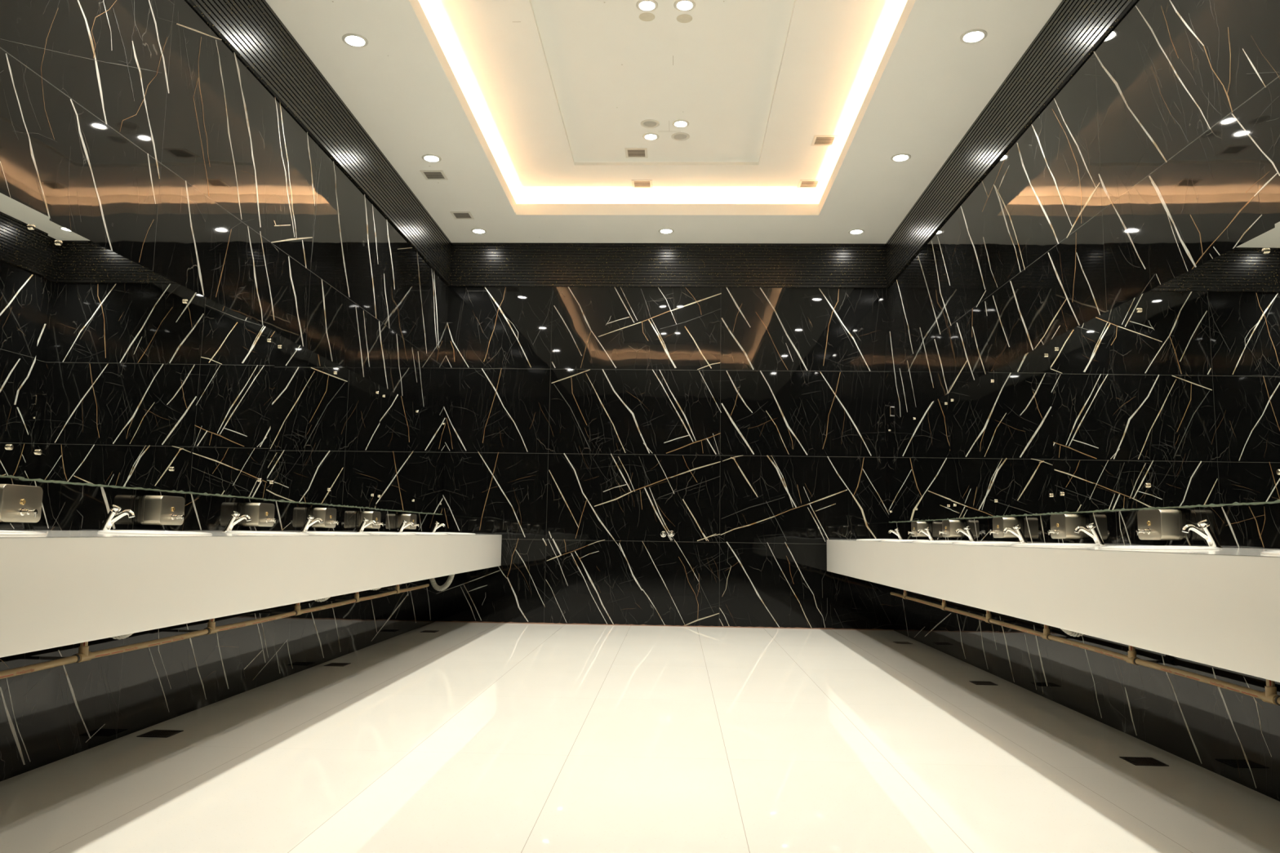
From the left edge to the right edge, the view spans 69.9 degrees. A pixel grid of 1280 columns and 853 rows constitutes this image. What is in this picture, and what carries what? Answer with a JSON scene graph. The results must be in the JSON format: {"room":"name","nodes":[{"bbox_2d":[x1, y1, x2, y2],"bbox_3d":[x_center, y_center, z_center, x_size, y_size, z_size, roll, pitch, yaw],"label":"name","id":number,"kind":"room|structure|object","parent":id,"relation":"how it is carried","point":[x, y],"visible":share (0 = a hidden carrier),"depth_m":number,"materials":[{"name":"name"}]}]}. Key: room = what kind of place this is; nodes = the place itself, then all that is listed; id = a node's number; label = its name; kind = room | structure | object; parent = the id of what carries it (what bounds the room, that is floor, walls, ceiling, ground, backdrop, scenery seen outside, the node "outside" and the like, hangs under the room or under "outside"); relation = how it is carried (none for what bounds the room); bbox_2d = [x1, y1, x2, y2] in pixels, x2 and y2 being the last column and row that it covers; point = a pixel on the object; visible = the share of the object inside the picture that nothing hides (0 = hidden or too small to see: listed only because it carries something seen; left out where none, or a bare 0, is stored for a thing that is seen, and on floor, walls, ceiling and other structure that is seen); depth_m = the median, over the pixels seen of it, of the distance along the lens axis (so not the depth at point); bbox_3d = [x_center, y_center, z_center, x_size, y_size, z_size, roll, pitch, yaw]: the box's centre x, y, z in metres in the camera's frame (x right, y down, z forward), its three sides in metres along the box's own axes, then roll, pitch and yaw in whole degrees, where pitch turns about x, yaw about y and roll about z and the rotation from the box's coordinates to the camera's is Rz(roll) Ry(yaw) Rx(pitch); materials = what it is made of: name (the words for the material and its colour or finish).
{"room":"public restroom","nodes":[
{"label":"public restroom","id":0,"kind":"room"},
{"bbox_2d":[0,0,448,782],"bbox_3d":[-2.088,-0.742,3.734,0.101,3.950,9.880,1,-7,2],"label":"wall","id":1,"kind":"structure","parent":0,"point":[134,126],"depth_m":4.15,"materials":[{"name":"black stone"}]},
{"bbox_2d":[0,484,43,522],"bbox_3d":[-2.007,0.248,2.940,0.145,0.119,0.184,1,-7,2],"label":"soap dispenser","id":2,"kind":"object","parent":1,"relation":"attached to","point":[18,503],"visible":1,"depth_m":2.93,"materials":[{"name":"metal"}]},
{"bbox_2d":[0,192,49,479],"bbox_3d":[-2.075,-0.374,2.189,0.026,0.898,1.794,1,-7,3],"label":"wall mirror","id":3,"kind":"object","parent":1,"relation":"attached to","point":[24,229],"visible":1,"depth_m":2.99,"materials":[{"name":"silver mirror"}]},
{"bbox_2d":[15,220,276,499],"bbox_3d":[-2.006,-0.164,3.975,0.027,0.900,1.794,1,-7,3],"label":"wall mirror","id":4,"kind":"object","parent":1,"relation":"attached to","point":[143,380],"visible":0.99,"depth_m":3.71,"materials":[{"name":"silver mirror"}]},
{"bbox_2d":[137,495,185,524],"bbox_3d":[-1.973,0.351,3.818,0.145,0.119,0.184,1,-7,2],"label":"soap dispenser","id":5,"kind":"object","parent":1,"relation":"attached to","point":[152,509],"visible":1,"depth_m":3.74,"materials":[{"name":"metal"}]},
{"bbox_2d":[0,583,429,679],"bbox_3d":[-1.970,0.720,4.022,0.140,0.393,7.400,1,-7,2],"label":"pipe","id":6,"kind":"object","parent":1,"relation":"attached to","point":[84,655],"visible":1,"depth_m":3.75,"materials":[{"name":"brown metal"}]},
{"bbox_2d":[0,529,502,657],"bbox_3d":[-1.729,0.663,4.452,0.588,0.297,8.100,1,-7,2],"label":"countertop","id":7,"kind":"structure","parent":1,"relation":"attached to","point":[58,588],"depth_m":2.97,"materials":[{"name":"white stone"}]},
{"bbox_2d":[0,530,47,535],"bbox_3d":[-1.770,0.349,2.375,0.327,0.158,0.469,2,-7,2],"label":"washbasin","id":8,"kind":"object","parent":7,"relation":"in","point":[2,532],"visible":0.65,"depth_m":2.47,"materials":[{"name":"white ceramic"}]},
{"bbox_2d":[99,504,134,530],"bbox_3d":[-1.884,0.334,3.298,0.128,0.104,0.038,1,-7,2],"label":"tap","id":9,"kind":"object","parent":7,"relation":"on","point":[113,515],"visible":0.88,"depth_m":3.29,"materials":[{"name":"silver metal"}]},
{"bbox_2d":[97,529,212,535],"bbox_3d":[-1.735,0.455,3.278,0.327,0.158,0.469,2,-7,2],"label":"washbasin","id":10,"kind":"object","parent":7,"relation":"in","point":[113,531],"visible":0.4,"depth_m":3.20,"materials":[{"name":"white ceramic"}]},
{"bbox_2d":[112,633,133,639],"bbox_3d":[-1.881,0.636,3.286,0.359,0.254,0.072,-1,-7,13],"label":"hose","id":11,"kind":"object","parent":10,"relation":"attached to","point":[122,637],"visible":0.03,"depth_m":3.27,"materials":[{"name":"plastic"}]},
{"bbox_2d":[222,511,251,532],"bbox_3d":[-1.849,0.439,4.201,0.128,0.104,0.038,1,-7,2],"label":"tap","id":12,"kind":"object","parent":7,"relation":"on","point":[233,520],"visible":0.88,"depth_m":4.19,"materials":[{"name":"silver metal"}]},
{"bbox_2d":[0,529,489,537],"bbox_3d":[-1.727,0.534,4.478,0.588,0.034,8.080,1,-7,2],"label":"countertop","id":13,"kind":"structure","parent":7,"relation":"on","point":[50,533],"depth_m":3.07,"materials":[{"name":"white stone"}]},
{"bbox_2d":[226,530,309,534],"bbox_3d":[-1.700,0.561,4.181,0.327,0.158,0.469,2,-7,2],"label":"washbasin","id":14,"kind":"object","parent":7,"relation":"in","point":[228,531],"visible":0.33,"depth_m":4.06,"materials":[{"name":"white ceramic"}]},
{"bbox_2d":[299,515,323,532],"bbox_3d":[-1.816,0.540,5.064,0.128,0.104,0.038,1,-7,2],"label":"tap","id":15,"kind":"object","parent":7,"relation":"on","point":[309,522],"visible":0.98,"depth_m":5.06,"materials":[{"name":"silver metal"}]},
{"bbox_2d":[304,531,370,534],"bbox_3d":[-1.667,0.662,5.045,0.327,0.158,0.469,2,-7,2],"label":"washbasin","id":16,"kind":"object","parent":7,"relation":"in","point":[316,532],"visible":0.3,"depth_m":4.91,"materials":[{"name":"white ceramic"}]},
{"bbox_2d":[314,597,329,601],"bbox_3d":[-1.809,0.857,5.141,0.357,0.253,0.072,-1,-7,13],"label":"hose","id":17,"kind":"object","parent":16,"relation":"attached to","point":[326,598],"visible":0.07,"depth_m":5.12,"materials":[{"name":"plastic"}]},
{"bbox_2d":[357,517,376,533],"bbox_3d":[-1.781,0.646,5.968,0.128,0.104,0.038,1,-7,2],"label":"tap","id":18,"kind":"object","parent":7,"relation":"on","point":[364,524],"visible":0.94,"depth_m":5.96,"materials":[{"name":"silver metal"}]},
{"bbox_2d":[361,531,416,534],"bbox_3d":[-1.632,0.768,5.948,0.327,0.158,0.469,2,-7,2],"label":"washbasin","id":19,"kind":"object","parent":7,"relation":"in","point":[371,532],"visible":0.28,"depth_m":5.81,"materials":[{"name":"white ceramic"}]},
{"bbox_2d":[397,520,414,533],"bbox_3d":[-1.748,0.747,6.831,0.128,0.104,0.038,1,-7,2],"label":"tap","id":20,"kind":"object","parent":7,"relation":"on","point":[404,524],"visible":0.88,"depth_m":6.82,"materials":[{"name":"silver metal"}]},
{"bbox_2d":[402,532,448,534],"bbox_3d":[-1.599,0.869,6.811,0.327,0.158,0.469,2,-7,2],"label":"washbasin","id":21,"kind":"object","parent":7,"relation":"in","point":[402,532],"visible":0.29,"depth_m":6.67,"materials":[{"name":"white ceramic"}]},
{"bbox_2d":[431,521,445,533],"bbox_3d":[-1.712,0.857,7.764,0.128,0.104,0.038,1,-7,2],"label":"tap","id":22,"kind":"object","parent":7,"relation":"on","point":[437,526],"visible":0.98,"depth_m":7.75,"materials":[{"name":"silver metal"}]},
{"bbox_2d":[435,532,475,534],"bbox_3d":[-1.563,0.978,7.744,0.327,0.158,0.469,2,-7,2],"label":"washbasin","id":23,"kind":"object","parent":7,"relation":"in","point":[435,532],"visible":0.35,"depth_m":7.62,"materials":[{"name":"white ceramic"}]},
{"bbox_2d":[240,502,275,526],"bbox_3d":[-1.939,0.454,4.697,0.145,0.119,0.184,1,-7,2],"label":"soap dispenser","id":24,"kind":"object","parent":1,"relation":"attached to","point":[261,514],"visible":1,"depth_m":4.62,"materials":[{"name":"metal"}]},
{"bbox_2d":[186,0,451,286],"bbox_3d":[-2.010,-2.129,3.893,0.016,0.428,9.880,1,-7,2],"label":"trim","id":25,"kind":"structure","parent":1,"relation":"attached to","point":[251,28],"depth_m":5.55,"materials":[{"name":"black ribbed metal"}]},
{"bbox_2d":[261,333,381,509],"bbox_3d":[-1.938,0.046,5.762,0.028,0.902,1.794,1,-7,2],"label":"wall mirror","id":26,"kind":"object","parent":1,"relation":"attached to","point":[326,415],"visible":1,"depth_m":5.57,"materials":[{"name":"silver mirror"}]},
{"bbox_2d":[309,507,338,528],"bbox_3d":[-1.906,0.556,5.570,0.145,0.119,0.184,1,-7,2],"label":"soap dispenser","id":27,"kind":"object","parent":1,"relation":"attached to","point":[328,515],"visible":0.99,"depth_m":5.49,"materials":[{"name":"metal"}]},
{"bbox_2d":[358,511,383,528],"bbox_3d":[-1.873,0.656,6.423,0.145,0.119,0.184,1,-7,2],"label":"soap dispenser","id":28,"kind":"object","parent":1,"relation":"attached to","point":[371,515],"visible":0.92,"depth_m":6.34,"materials":[{"name":"metal"}]},
{"bbox_2d":[397,514,419,528],"bbox_3d":[-1.838,0.762,7.327,0.145,0.119,0.184,1,-7,2],"label":"soap dispenser","id":29,"kind":"object","parent":1,"relation":"attached to","point":[409,517],"visible":0.88,"depth_m":7.24,"materials":[{"name":"metal"}]},
{"bbox_2d":[375,386,445,515],"bbox_3d":[-1.867,0.262,7.598,0.028,0.904,1.894,1,-7,2],"label":"wall mirror","id":30,"kind":"object","parent":1,"relation":"attached to","point":[411,452],"visible":1,"depth_m":7.43,"materials":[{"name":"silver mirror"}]},
{"bbox_2d":[429,574,454,591],"bbox_3d":[-1.708,1.233,7.773,0.357,0.329,0.072,-1,-7,13],"label":"hose","id":31,"kind":"object","parent":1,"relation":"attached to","point":[449,580],"visible":0.4,"depth_m":7.75,"materials":[{"name":"plastic"}]},
{"bbox_2d":[0,622,1279,852],"bbox_3d":[0.012,1.291,3.415,4.365,0.100,10.080,1,-7,2],"label":"floor","id":32,"kind":"structure","parent":0,"point":[460,737],"depth_m":3.31,"materials":[{"name":"beige tile"}]},
{"bbox_2d":[136,729,183,737],"bbox_3d":[-1.942,1.244,3.707,0.124,0.003,0.124,1,-7,2],"label":"floor drain","id":33,"kind":"object","parent":32,"relation":"on","point":[154,733],"visible":1,"depth_m":3.71,"materials":[{"name":"black metal"}]},
{"bbox_2d":[324,662,351,666],"bbox_3d":[-1.872,1.473,5.663,0.124,0.003,0.124,1,-7,2],"label":"floor drain","id":34,"kind":"object","parent":32,"relation":"on","point":[330,664],"visible":1,"depth_m":5.66,"materials":[{"name":"black metal"}]},
{"bbox_2d":[420,630,438,632],"bbox_3d":[-1.743,1.699,7.586,0.124,0.003,0.124,1,-7,2],"label":"floor drain","id":35,"kind":"object","parent":32,"relation":"on","point":[424,631],"visible":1,"depth_m":7.59,"materials":[{"name":"black metal"}]},
{"bbox_2d":[893,641,912,644],"bbox_3d":[2.088,1.719,7.275,0.124,0.003,0.124,1,-7,2],"label":"floor drain","id":36,"kind":"object","parent":32,"relation":"on","point":[896,642],"visible":1,"depth_m":7.27,"materials":[{"name":"black metal"}]},
{"bbox_2d":[968,680,998,685],"bbox_3d":[1.992,1.489,5.311,0.124,0.003,0.124,1,-7,2],"label":"floor drain","id":37,"kind":"object","parent":32,"relation":"on","point":[976,682],"visible":1,"depth_m":5.31,"materials":[{"name":"black metal"}]},
{"bbox_2d":[1119,756,1168,766],"bbox_3d":[1.917,1.275,3.485,0.124,0.003,0.124,1,-7,2],"label":"floor drain","id":38,"kind":"object","parent":32,"relation":"on","point":[1135,761],"visible":1,"depth_m":3.48,"materials":[{"name":"black metal"}]},
{"bbox_2d":[265,0,1062,243],"bbox_3d":[0.068,-2.501,3.857,4.165,0.365,9.880,1,-7,2],"label":"ceiling","id":39,"kind":"structure","parent":0,"point":[530,109],"depth_m":6.20,"materials":[{"name":"paint"}]},
{"bbox_2d":[342,33,368,47],"bbox_3d":[-1.613,-2.185,5.184,0.142,0.006,0.142,1,-7,2],"label":"recessed light","id":40,"kind":"object","parent":39,"relation":"in","point":[355,40],"visible":1,"depth_m":5.18,"materials":[{"name":"white"}]},
{"bbox_2d":[422,154,441,162],"bbox_3d":[-1.550,-1.995,6.812,0.142,0.006,0.142,1,-7,2],"label":"recessed light","id":41,"kind":"object","parent":39,"relation":"in","point":[428,157],"visible":1,"depth_m":6.81,"materials":[{"name":"white"}]},
{"bbox_2d":[419,170,448,179],"bbox_3d":[-1.603,-1.958,7.132,0.176,0.005,0.180,1,-7,2],"label":"ceiling vent","id":42,"kind":"object","parent":39,"relation":"in","point":[428,175],"visible":1,"depth_m":7.12,"materials":[{"name":"metal"}]},
{"bbox_2d":[449,211,474,219],"bbox_3d":[-1.558,-1.853,8.035,0.176,0.005,0.180,1,-7,2],"label":"ceiling vent","id":43,"kind":"object","parent":39,"relation":"in","point":[456,215],"visible":1,"depth_m":8.03,"materials":[{"name":"metal"}]},
{"bbox_2d":[471,228,486,233],"bbox_3d":[-1.488,-1.803,8.450,0.142,0.006,0.142,1,-7,2],"label":"recessed light","id":44,"kind":"object","parent":39,"relation":"in","point":[473,230],"visible":1,"depth_m":8.44,"materials":[{"name":"white"}]},
{"bbox_2d":[624,147,648,157],"bbox_3d":[-0.029,-2.178,7.289,0.176,0.005,0.180,1,-7,2],"label":"ceiling vent","id":45,"kind":"object","parent":39,"relation":"in","point":[629,152],"visible":1,"depth_m":7.27,"materials":[{"name":"metal"}]},
{"bbox_2d":[631,179,653,188],"bbox_3d":[0.019,-2.084,7.871,0.176,0.005,0.180,1,-7,2],"label":"ceiling vent","id":46,"kind":"object","parent":39,"relation":"in","point":[636,184],"visible":1,"depth_m":7.86,"materials":[{"name":"metal"}]},
{"bbox_2d":[635,0,657,11],"bbox_3d":[0.040,-2.414,5.248,0.126,0.006,0.126,1,-7,2],"label":"recessed light","id":47,"kind":"object","parent":39,"relation":"in","point":[642,5],"visible":1,"depth_m":5.25,"materials":[{"name":"white"}]},
{"bbox_2d":[640,119,659,128],"bbox_3d":[0.075,-2.236,6.768,0.142,0.006,0.142,1,-7,2],"label":"recessed light","id":48,"kind":"object","parent":39,"relation":"in","point":[648,123],"visible":1,"depth_m":6.76,"materials":[{"name":"white plastic"}]},
{"bbox_2d":[642,133,658,140],"bbox_3d":[0.083,-2.211,6.986,0.126,0.006,0.126,1,-7,2],"label":"recessed light","id":49,"kind":"object","parent":39,"relation":"in","point":[649,136],"visible":1,"depth_m":6.98,"materials":[{"name":"white"}]},
{"bbox_2d":[658,228,674,233],"bbox_3d":[0.241,-1.786,8.371,0.142,0.006,0.142,1,-7,2],"label":"recessed light","id":50,"kind":"object","parent":39,"relation":"in","point":[662,230],"visible":1,"depth_m":8.36,"materials":[{"name":"white"}]},
{"bbox_2d":[671,132,689,140],"bbox_3d":[0.309,-2.209,6.977,0.142,0.006,0.142,1,-7,2],"label":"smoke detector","id":51,"kind":"object","parent":39,"relation":"in","point":[678,135],"visible":1,"depth_m":6.97,"materials":[{"name":"white plastic"}]},
{"bbox_2d":[671,120,688,127],"bbox_3d":[0.300,-2.234,6.759,0.126,0.006,0.126,1,-7,2],"label":"recessed light","id":52,"kind":"object","parent":39,"relation":"in","point":[677,123],"visible":1,"depth_m":6.75,"materials":[{"name":"white"}]},
{"bbox_2d":[673,0,695,11],"bbox_3d":[0.256,-2.412,5.240,0.126,0.006,0.126,1,-7,2],"label":"recessed light","id":53,"kind":"object","parent":39,"relation":"in","point":[680,5],"visible":1,"depth_m":5.24,"materials":[{"name":"white"}]},
{"bbox_2d":[797,179,821,188],"bbox_3d":[1.442,-2.070,7.814,0.176,0.005,0.180,1,-7,2],"label":"ceiling vent","id":54,"kind":"object","parent":39,"relation":"in","point":[803,184],"visible":1,"depth_m":7.81,"materials":[{"name":"metal"}]},
{"bbox_2d":[810,135,838,146],"bbox_3d":[1.399,-2.171,6.951,0.176,0.005,0.180,1,-7,2],"label":"ceiling vent","id":55,"kind":"object","parent":39,"relation":"in","point":[818,140],"visible":1,"depth_m":6.95,"materials":[{"name":"metal"}]},
{"bbox_2d":[848,228,864,234],"bbox_3d":[1.965,-1.768,8.313,0.142,0.006,0.142,1,-7,2],"label":"recessed light","id":56,"kind":"object","parent":39,"relation":"in","point":[857,231],"visible":1,"depth_m":8.30,"materials":[{"name":"white"}]},
{"bbox_2d":[890,153,911,161],"bbox_3d":[1.902,-1.959,6.675,0.142,0.006,0.142,1,-7,2],"label":"recessed light","id":57,"kind":"object","parent":39,"relation":"in","point":[900,157],"visible":1,"depth_m":6.67,"materials":[{"name":"white"}]},
{"bbox_2d":[960,29,986,43],"bbox_3d":[1.839,-2.150,5.048,0.142,0.006,0.142,1,-7,2],"label":"recessed light","id":58,"kind":"object","parent":39,"relation":"in","point":[972,36],"visible":1,"depth_m":5.04,"materials":[{"name":"white"}]},
{"bbox_2d":[435,286,893,629],"bbox_3d":[0.233,-0.139,8.601,4.365,3.954,0.101,1,-7,2],"label":"wall","id":59,"kind":"structure","parent":0,"point":[584,426],"depth_m":8.51,"materials":[{"name":"black stone"}]},
{"bbox_2d":[660,531,666,537],"bbox_3d":[0.215,0.989,8.407,0.054,0.054,0.026,1,-7,2],"label":"chrome valve","id":60,"kind":"object","parent":59,"relation":"attached to","point":[663,533],"visible":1,"depth_m":8.41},
{"bbox_2d":[435,621,893,630],"bbox_3d":[0.201,1.808,8.317,4.165,0.011,0.014,1,-7,2],"label":"baseboard","id":61,"kind":"structure","parent":59,"relation":"attached to","point":[435,621],"depth_m":8.32,"materials":[{"name":"black stone"}]},
{"bbox_2d":[448,242,887,288],"bbox_3d":[0.251,-1.535,8.706,4.165,0.428,0.016,1,-7,2],"label":"trim","id":62,"kind":"structure","parent":59,"relation":"attached to","point":[775,265],"depth_m":8.70,"materials":[{"name":"black wood"}]},
{"bbox_2d":[668,530,674,536],"bbox_3d":[0.290,0.984,8.404,0.054,0.054,0.026,1,-7,2],"label":"chrome valve","id":63,"kind":"object","parent":59,"relation":"attached to","point":[670,533],"visible":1,"depth_m":8.41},
{"bbox_2d":[887,0,1279,801],"bbox_3d":[2.172,-0.699,3.565,0.101,3.950,9.880,1,-7,2],"label":"wall","id":64,"kind":"structure","parent":0,"point":[1157,158],"depth_m":4.13,"materials":[{"name":"black stone"}]},
{"bbox_2d":[907,521,929,537],"bbox_3d":[2.178,0.807,7.187,0.145,0.119,0.184,1,-7,2],"label":"soap dispenser","id":65,"kind":"object","parent":64,"relation":"attached to","point":[915,526],"visible":0.91,"depth_m":7.10,"materials":[{"name":"metal"}]},
{"bbox_2d":[887,393,951,523],"bbox_3d":[2.237,0.320,7.433,0.028,0.900,1.894,1,-7,2],"label":"wall mirror","id":66,"kind":"object","parent":64,"relation":"attached to","point":[918,449],"visible":1,"depth_m":7.27,"materials":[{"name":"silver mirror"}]},
{"bbox_2d":[938,520,964,537],"bbox_3d":[2.145,0.708,6.343,0.145,0.119,0.184,1,-7,2],"label":"soap dispenser","id":67,"kind":"object","parent":64,"relation":"attached to","point":[948,527],"visible":0.99,"depth_m":6.26,"materials":[{"name":"metal"}]},
{"bbox_2d":[948,342,1055,519],"bbox_3d":[2.166,0.105,5.597,0.028,0.900,1.794,1,-7,2],"label":"wall mirror","id":68,"kind":"object","parent":64,"relation":"attached to","point":[1001,428],"visible":0.99,"depth_m":5.41,"materials":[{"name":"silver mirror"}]},
{"bbox_2d":[989,517,1020,537],"bbox_3d":[2.106,0.588,5.321,0.145,0.119,0.184,1,-7,2],"label":"soap dispenser","id":69,"kind":"object","parent":64,"relation":"attached to","point":[999,524],"visible":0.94,"depth_m":5.24,"materials":[{"name":"metal"}]},
{"bbox_2d":[885,0,1137,288],"bbox_3d":[2.135,-2.087,3.729,0.016,0.428,9.880,1,-7,2],"label":"trim","id":70,"kind":"structure","parent":64,"relation":"attached to","point":[1076,28],"depth_m":5.42,"materials":[{"name":"black metal"}]},
{"bbox_2d":[826,539,1279,682],"bbox_3d":[1.842,0.700,4.311,0.590,0.297,8.100,1,-7,2],"label":"countertop","id":71,"kind":"structure","parent":64,"relation":"attached to","point":[1220,608],"depth_m":2.88,"materials":[{"name":"white stone"}]},
{"bbox_2d":[856,538,897,540],"bbox_3d":[1.925,0.993,7.427,0.327,0.158,0.469,-1,-7,2],"label":"washbasin","id":72,"kind":"object","parent":71,"relation":"in","point":[857,539],"visible":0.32,"depth_m":7.53,"materials":[{"name":"white ceramic"}]},
{"bbox_2d":[888,528,903,539],"bbox_3d":[2.078,0.874,7.435,0.128,0.104,0.038,1,-7,2],"label":"tap","id":73,"kind":"object","parent":71,"relation":"on","point":[897,533],"visible":0.91,"depth_m":7.42,"materials":[{"name":"silver metal"}]},
{"bbox_2d":[880,539,928,541],"bbox_3d":[1.891,0.888,6.534,0.327,0.158,0.469,-1,-7,2],"label":"washbasin","id":74,"kind":"object","parent":71,"relation":"in","point":[881,540],"visible":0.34,"depth_m":6.56,"materials":[{"name":"white ceramic"}]},
{"bbox_2d":[916,527,934,540],"bbox_3d":[2.044,0.770,6.542,0.128,0.104,0.038,1,-7,2],"label":"tap","id":75,"kind":"object","parent":71,"relation":"on","point":[928,533],"visible":0.94,"depth_m":6.53,"materials":[{"name":"silver metal"}]},
{"bbox_2d":[912,540,969,542],"bbox_3d":[1.856,0.784,5.640,0.327,0.158,0.469,-1,-7,2],"label":"washbasin","id":76,"kind":"object","parent":71,"relation":"in","point":[930,541],"visible":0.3,"depth_m":5.51,"materials":[{"name":"white ceramic"}]},
{"bbox_2d":[955,525,976,542],"bbox_3d":[2.009,0.665,5.648,0.128,0.104,0.038,1,-7,2],"label":"tap","id":77,"kind":"object","parent":71,"relation":"on","point":[967,532],"visible":1,"depth_m":5.64,"materials":[{"name":"silver metal"}]},
{"bbox_2d":[951,542,1022,543],"bbox_3d":[1.824,0.687,4.817,0.327,0.158,0.469,-1,-7,2],"label":"washbasin","id":78,"kind":"object","parent":71,"relation":"in","point":[953,542],"visible":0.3,"depth_m":4.68,"materials":[{"name":"white ceramic"}]},
{"bbox_2d":[1003,524,1027,543],"bbox_3d":[1.978,0.569,4.825,0.128,0.104,0.038,1,-7,2],"label":"tap","id":79,"kind":"object","parent":71,"relation":"on","point":[1018,532],"visible":0.97,"depth_m":4.82,"materials":[{"name":"silver metal"}]},
{"bbox_2d":[1010,543,1099,546],"bbox_3d":[1.791,0.586,3.953,0.327,0.158,0.469,-1,-7,2],"label":"washbasin","id":80,"kind":"object","parent":71,"relation":"in","point":[1013,544],"visible":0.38,"depth_m":3.84,"materials":[{"name":"white ceramic"}]},
{"bbox_2d":[1060,628,1083,636],"bbox_3d":[1.936,0.800,4.037,0.357,0.253,0.072,2,-7,-8],"label":"hose","id":81,"kind":"object","parent":80,"relation":"attached to","point":[1068,633],"visible":0.05,"depth_m":4.02,"materials":[{"name":"plastic"}]},
{"bbox_2d":[838,539,1279,556],"bbox_3d":[1.844,0.570,4.336,0.590,0.034,8.080,1,-7,2],"label":"countertop","id":82,"kind":"structure","parent":71,"relation":"on","point":[1224,551],"depth_m":3.00,"materials":[{"name":"white stone"}]},
{"bbox_2d":[1074,522,1105,545],"bbox_3d":[1.944,0.468,3.961,0.128,0.104,0.038,1,-7,2],"label":"tap","id":83,"kind":"object","parent":71,"relation":"on","point":[1091,531],"visible":0.93,"depth_m":3.95,"materials":[{"name":"silver metal"}]},
{"bbox_2d":[1097,546,1219,550],"bbox_3d":[1.759,0.487,3.110,0.327,0.158,0.469,-1,-7,2],"label":"washbasin","id":84,"kind":"object","parent":71,"relation":"in","point":[1140,548],"visible":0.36,"depth_m":3.02,"materials":[{"name":"white ceramic"}]},
{"bbox_2d":[1182,519,1222,548],"bbox_3d":[1.912,0.369,3.118,0.128,0.104,0.038,1,-7,2],"label":"tap","id":85,"kind":"object","parent":71,"relation":"on","point":[1204,531],"visible":0.89,"depth_m":3.11,"materials":[{"name":"silver metal"}]},
{"bbox_2d":[1260,550,1279,555],"bbox_3d":[1.724,0.382,2.206,0.327,0.158,0.469,-1,-7,2],"label":"washbasin","id":86,"kind":"object","parent":71,"relation":"in","point":[1269,552],"visible":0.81,"depth_m":2.30,"materials":[{"name":"white ceramic"}]},
{"bbox_2d":[1048,514,1086,538],"bbox_3d":[2.074,0.491,4.487,0.145,0.119,0.184,1,-7,2],"label":"soap dispenser","id":87,"kind":"object","parent":64,"relation":"attached to","point":[1062,526],"visible":1,"depth_m":4.41,"materials":[{"name":"metal"}]},
{"bbox_2d":[890,590,1279,705],"bbox_3d":[2.082,0.806,4.108,0.092,0.425,7.900,1,-7,2],"label":"pipe","id":88,"kind":"object","parent":64,"relation":"attached to","point":[1269,695],"visible":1,"depth_m":3.78,"materials":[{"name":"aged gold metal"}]},
{"bbox_2d":[1136,509,1186,540],"bbox_3d":[2.041,0.390,3.624,0.145,0.119,0.184,1,-7,2],"label":"soap dispenser","id":89,"kind":"object","parent":64,"relation":"attached to","point":[1153,524],"visible":1,"depth_m":3.54,"materials":[{"name":"metal"}]},
{"bbox_2d":[1049,227,1279,514],"bbox_3d":[2.098,-0.104,3.811,0.028,0.900,1.794,1,-7,1],"label":"wall mirror","id":90,"kind":"object","parent":64,"relation":"attached to","point":[1168,397],"visible":1,"depth_m":3.55,"materials":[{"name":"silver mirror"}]},
{"bbox_2d":[1274,221,1279,296],"bbox_3d":[2.029,-0.314,2.024,0.028,0.900,1.794,1,-7,1],"label":"wall mirror","id":91,"kind":"object","parent":64,"relation":"attached to","point":[1277,224],"visible":1,"depth_m":2.95,"materials":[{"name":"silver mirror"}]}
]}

